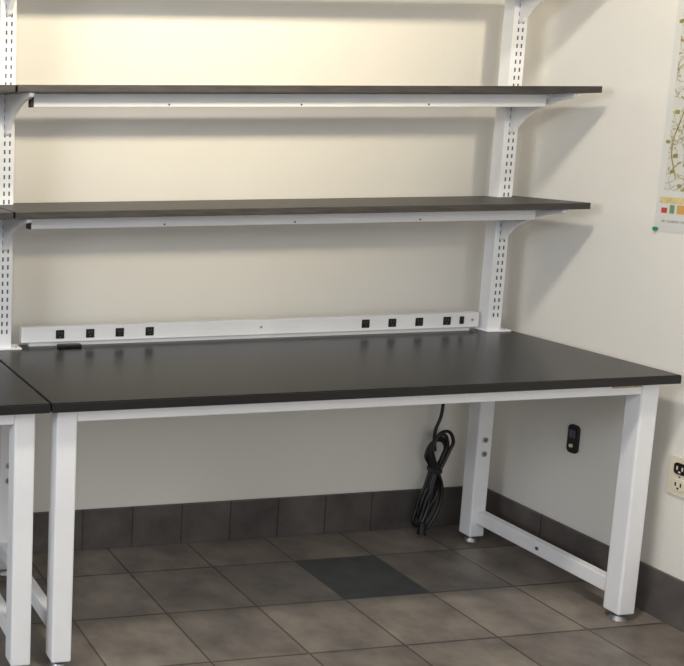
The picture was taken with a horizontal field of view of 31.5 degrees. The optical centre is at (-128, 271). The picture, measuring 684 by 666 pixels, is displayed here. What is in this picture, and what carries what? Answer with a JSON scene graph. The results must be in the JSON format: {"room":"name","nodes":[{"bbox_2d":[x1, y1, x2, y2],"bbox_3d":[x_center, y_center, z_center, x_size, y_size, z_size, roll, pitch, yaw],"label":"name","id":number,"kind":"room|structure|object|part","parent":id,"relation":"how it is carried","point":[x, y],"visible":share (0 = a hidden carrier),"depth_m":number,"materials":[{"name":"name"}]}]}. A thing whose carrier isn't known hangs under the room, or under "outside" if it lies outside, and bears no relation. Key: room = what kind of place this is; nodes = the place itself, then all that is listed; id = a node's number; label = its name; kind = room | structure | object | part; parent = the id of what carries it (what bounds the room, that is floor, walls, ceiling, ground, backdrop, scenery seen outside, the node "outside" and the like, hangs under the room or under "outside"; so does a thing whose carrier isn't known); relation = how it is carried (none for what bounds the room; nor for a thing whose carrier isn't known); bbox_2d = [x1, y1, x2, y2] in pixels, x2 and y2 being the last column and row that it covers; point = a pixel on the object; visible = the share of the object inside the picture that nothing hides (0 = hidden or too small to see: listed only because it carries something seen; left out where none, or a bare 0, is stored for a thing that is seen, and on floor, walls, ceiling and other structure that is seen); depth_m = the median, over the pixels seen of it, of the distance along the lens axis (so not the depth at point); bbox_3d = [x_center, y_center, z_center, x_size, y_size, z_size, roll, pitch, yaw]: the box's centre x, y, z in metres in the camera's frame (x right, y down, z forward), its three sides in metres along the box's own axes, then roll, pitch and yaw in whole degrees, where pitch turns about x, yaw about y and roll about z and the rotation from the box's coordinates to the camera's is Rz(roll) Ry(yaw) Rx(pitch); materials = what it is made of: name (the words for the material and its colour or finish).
{"room":"laboratory","nodes":[
{"label":"laboratory","id":0,"kind":"room"},
{"bbox_2d":[11,0,504,511],"bbox_3d":[-0.759,-0.399,3.129,6.197,2.800,0.100,-1,8,-8],"label":"wall","id":1,"kind":"structure","parent":0,"point":[67,276],"depth_m":3.42,"materials":[{"name":"paint"}]},
{"bbox_2d":[32,486,462,552],"bbox_3d":[-0.797,0.924,3.261,6.097,0.144,0.010,-1,8,-8],"label":"baseboard","id":2,"kind":"structure","parent":1,"relation":"attached to","point":[132,526],"depth_m":3.57,"materials":[{"name":"tile"}]},
{"bbox_2d":[0,525,683,665],"bbox_3d":[-0.271,1.501,0.160,6.197,0.100,6.600,-1,8,-8],"label":"floor","id":3,"kind":"structure","parent":0,"point":[492,600],"depth_m":3.05,"materials":[{"name":"tile"}]},
{"bbox_2d":[0,362,50,665],"bbox_3d":[-0.503,0.680,2.825,1.830,0.751,0.677,-1,8,-8],"label":"workbench","id":4,"kind":"object","parent":3,"relation":"on","point":[19,403],"visible":1,"depth_m":2.66,"materials":[{"name":"white metal"}]},
{"bbox_3d":[0.389,0.701,2.683,0.055,0.703,0.055,-1,8,-8],"label":"leg","id":5,"kind":"part","parent":4,"relation":"part of","materials":[{"name":"white metal"}]},
{"bbox_2d":[0,311,681,665],"bbox_3d":[1.311,0.604,3.090,1.830,0.814,0.677,-1,8,-8],"label":"workbench","id":6,"kind":"object","parent":3,"relation":"on","point":[479,368],"depth_m":2.94,"materials":[{"name":"black laminate"}]},
{"bbox_3d":[0.429,0.615,3.267,0.055,0.703,0.055,-1,8,-8],"label":"leg","id":7,"kind":"part","parent":6,"relation":"part of","materials":[{"name":"white metal"}]},
{"bbox_2d":[0,0,21,349],"bbox_3d":[0.418,-0.549,3.093,0.086,1.599,0.065,-1,8,-8],"label":"upright","id":8,"kind":"object","parent":6,"relation":"on","point":[7,24],"visible":0.82,"depth_m":3.10,"materials":[{"name":"metal"}]},
{"bbox_3d":[0.420,0.239,3.209,0.086,0.005,0.065,-1,8,-8],"label":"plate","id":9,"kind":"part","parent":8,"relation":"part of","materials":[{"name":"white metal"}]},
{"bbox_2d":[7,0,542,22],"bbox_3d":[1.280,-0.839,3.055,1.828,0.144,0.320,-1,8,-8],"label":"wall shelf","id":10,"kind":"object","parent":8,"relation":"attached to","point":[527,6],"visible":1,"depth_m":3.24,"materials":[{"name":"metal"}]},
{"bbox_2d":[0,196,590,250],"bbox_3d":[1.282,-0.141,3.158,1.828,0.144,0.320,-1,8,-8],"label":"wall shelf","id":11,"kind":"object","parent":8,"relation":"attached to","point":[514,211],"visible":0.95,"depth_m":3.08,"materials":[{"name":"laminate"}]},
{"bbox_2d":[0,85,601,135],"bbox_3d":[1.281,-0.490,3.107,1.828,0.144,0.320,-1,8,-8],"label":"wall shelf","id":12,"kind":"object","parent":8,"relation":"attached to","point":[524,101],"visible":1,"depth_m":3.01,"materials":[{"name":"metal"}]},
{"bbox_2d":[56,330,63,338],"bbox_3d":[0.595,0.200,3.228,0.028,0.028,0.004,-1,8,-8],"label":"outlet","id":13,"kind":"object","parent":6,"relation":"attached to","point":[59,333],"depth_m":3.23,"materials":[{"name":"black plastic"}]},
{"bbox_3d":[0.501,0.698,2.699,0.055,0.703,0.055,-1,8,-8],"label":"leg","id":14,"kind":"part","parent":6,"relation":"part of","materials":[{"name":"white metal"}]},
{"bbox_2d":[57,343,81,347],"bbox_3d":[0.623,0.235,3.217,0.075,0.010,0.022,-1,8,-8],"label":"clip","id":15,"kind":"object","parent":6,"relation":"on","point":[69,345],"visible":1,"depth_m":3.21,"materials":[{"name":"black plastic"}]},
{"bbox_2d":[86,329,94,337],"bbox_3d":[0.694,0.197,3.243,0.028,0.028,0.004,-1,8,-8],"label":"outlet","id":16,"kind":"object","parent":6,"relation":"attached to","point":[90,333],"depth_m":3.24,"materials":[{"name":"black plastic"}]},
{"bbox_2d":[116,328,123,336],"bbox_3d":[0.792,0.195,3.257,0.028,0.028,0.004,-1,8,-8],"label":"outlet","id":17,"kind":"object","parent":6,"relation":"attached to","point":[119,331],"depth_m":3.26,"materials":[{"name":"black plastic"}]},
{"bbox_2d":[145,327,153,335],"bbox_3d":[0.892,0.192,3.272,0.028,0.028,0.004,-1,8,-8],"label":"outlet","id":18,"kind":"object","parent":6,"relation":"attached to","point":[149,331],"depth_m":3.27,"materials":[{"name":"black plastic"}]},
{"bbox_3d":[1.262,0.188,3.341,1.603,0.063,0.032,-1,8,-8],"label":"power strip","id":19,"kind":"part","parent":6,"relation":"part of","materials":[{"name":"white metal"}]},
{"bbox_2d":[362,319,369,327],"bbox_3d":[1.642,0.174,3.384,0.028,0.028,0.004,-1,8,-8],"label":"outlet","id":20,"kind":"object","parent":6,"relation":"attached to","point":[365,322],"depth_m":3.38,"materials":[{"name":"black plastic"}]},
{"bbox_2d":[388,319,395,326],"bbox_3d":[1.738,0.171,3.398,0.028,0.028,0.004,-1,8,-8],"label":"outlet","id":21,"kind":"object","parent":6,"relation":"attached to","point":[391,322],"depth_m":3.40,"materials":[{"name":"black plastic"}]},
{"bbox_2d":[415,318,422,325],"bbox_3d":[1.835,0.169,3.412,0.028,0.028,0.004,-1,8,-8],"label":"outlet","id":22,"kind":"object","parent":6,"relation":"attached to","point":[418,321],"depth_m":3.41,"materials":[{"name":"black plastic"}]},
{"bbox_2d":[411,404,454,538],"bbox_3d":[1.976,0.553,3.551,0.122,0.777,0.064,-1,8,-8],"label":"power cord","id":23,"kind":"object","parent":6,"relation":"hanging from","point":[433,482],"visible":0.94,"depth_m":3.57,"materials":[{"name":"black plastic"}]},
{"bbox_2d":[443,317,450,324],"bbox_3d":[1.937,0.166,3.428,0.028,0.028,0.004,-1,8,-8],"label":"outlet","id":24,"kind":"object","parent":6,"relation":"attached to","point":[446,320],"depth_m":3.43,"materials":[{"name":"black plastic"}]},
{"bbox_2d":[459,316,463,323],"bbox_3d":[1.991,0.164,3.435,0.015,0.026,0.005,-1,8,-8],"label":"switch","id":25,"kind":"object","parent":6,"relation":"attached to","point":[461,318],"depth_m":3.43,"materials":[{"name":"black plastic"}]},
{"bbox_3d":[2.099,0.573,3.515,0.055,0.703,0.055,-1,8,-8],"label":"leg","id":26,"kind":"part","parent":6,"relation":"part of","materials":[{"name":"white metal"}]},
{"bbox_2d":[475,0,527,331],"bbox_3d":[2.109,-0.592,3.344,0.086,1.599,0.065,-1,8,-8],"label":"upright","id":27,"kind":"object","parent":6,"relation":"on","point":[514,32],"visible":0.93,"depth_m":3.37,"materials":[{"name":"metal"}]},
{"bbox_3d":[2.111,0.197,3.460,0.086,0.005,0.065,-1,8,-8],"label":"plate","id":28,"kind":"part","parent":27,"relation":"part of","materials":[{"name":"white metal"}]},
{"bbox_3d":[2.203,0.655,2.952,0.055,0.703,0.055,-1,8,-8],"label":"leg","id":29,"kind":"part","parent":6,"relation":"part of","materials":[{"name":"white metal"}]},
{"bbox_2d":[296,556,427,598],"bbox_3d":[1.576,0.985,3.286,0.284,0.001,0.274,-1,8,-8],"label":"tile","id":30,"kind":"object","parent":3,"relation":"on","point":[363,576],"depth_m":3.28,"materials":[{"name":"grey tile"}]},
{"bbox_2d":[487,0,683,580],"bbox_3d":[2.746,-0.001,0.348,0.100,2.800,6.500,-1,8,-8],"label":"wall","id":31,"kind":"structure","parent":0,"point":[599,279],"depth_m":3.19,"materials":[{"name":"paint"}]},
{"bbox_2d":[566,424,580,453],"bbox_3d":[2.265,0.542,3.288,0.015,0.094,0.040,-1,8,-8],"label":"remote control","id":32,"kind":"object","parent":31,"relation":"attached to","point":[573,437],"visible":1,"depth_m":3.28,"materials":[{"name":"black plastic"}]},
{"bbox_2d":[569,429,575,437],"bbox_3d":[2.262,0.524,3.285,0.004,0.026,0.022,-1,8,-8],"label":"screen","id":33,"kind":"object","parent":32,"relation":"attached to","point":[572,432],"depth_m":3.28,"materials":[{"name":"grey glass"}]},
{"bbox_2d":[485,488,683,631],"bbox_3d":[2.697,1.315,0.528,0.010,0.144,6.490,-1,8,-8],"label":"baseboard","id":34,"kind":"structure","parent":31,"relation":"attached to","point":[659,594],"depth_m":3.21,"materials":[{"name":"tile"}]},
{"bbox_2d":[652,0,683,233],"bbox_3d":[2.341,-0.533,2.621,0.009,0.925,0.620,-1,8,-8],"label":"poster","id":35,"kind":"object","parent":31,"relation":"attached to","point":[669,215],"visible":1,"depth_m":2.92,"materials":[{"name":"paper"}]},
{"bbox_2d":[667,454,683,498],"bbox_3d":[2.323,0.592,2.924,0.010,0.116,0.072,-1,8,-8],"label":"wall outlet","id":36,"kind":"object","parent":31,"relation":"attached to","point":[675,485],"visible":1,"depth_m":2.93,"materials":[{"name":"beige plastic"}]},
{"bbox_2d":[672,478,683,491],"bbox_3d":[2.321,0.616,2.927,0.004,0.034,0.038,-1,8,-8],"label":"receptacle","id":37,"kind":"object","parent":36,"relation":"attached to","point":[677,483],"depth_m":2.93,"materials":[{"name":"beige plastic"}]},
{"bbox_2d":[674,462,683,475],"bbox_3d":[2.321,0.568,2.920,0.004,0.034,0.038,-1,8,-8],"label":"receptacle","id":38,"kind":"object","parent":36,"relation":"attached to","point":[678,466],"depth_m":2.92,"materials":[{"name":"black plastic"}]},
{"bbox_3d":[-1.396,-0.504,2.823,0.086,1.599,0.065,-1,8,-8],"label":"upright","id":39,"kind":"object","parent":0,"visible":0},
{"bbox_2d":[0,208,12,219],"bbox_3d":[-0.531,-0.096,2.889,1.828,0.144,0.320,-1,8,-8],"label":"wall shelf","id":40,"kind":"object","parent":39,"relation":"attached to","point":[4,214],"visible":1,"depth_m":2.85,"materials":[{"name":"laminate"}]},
{"bbox_2d":[0,85,15,93],"bbox_3d":[-0.533,-0.445,2.837,1.828,0.144,0.320,-1,8,-8],"label":"wall shelf","id":41,"kind":"object","parent":39,"relation":"attached to","point":[3,88],"visible":1,"depth_m":2.80,"materials":[{"name":"laminate"}]}
]}

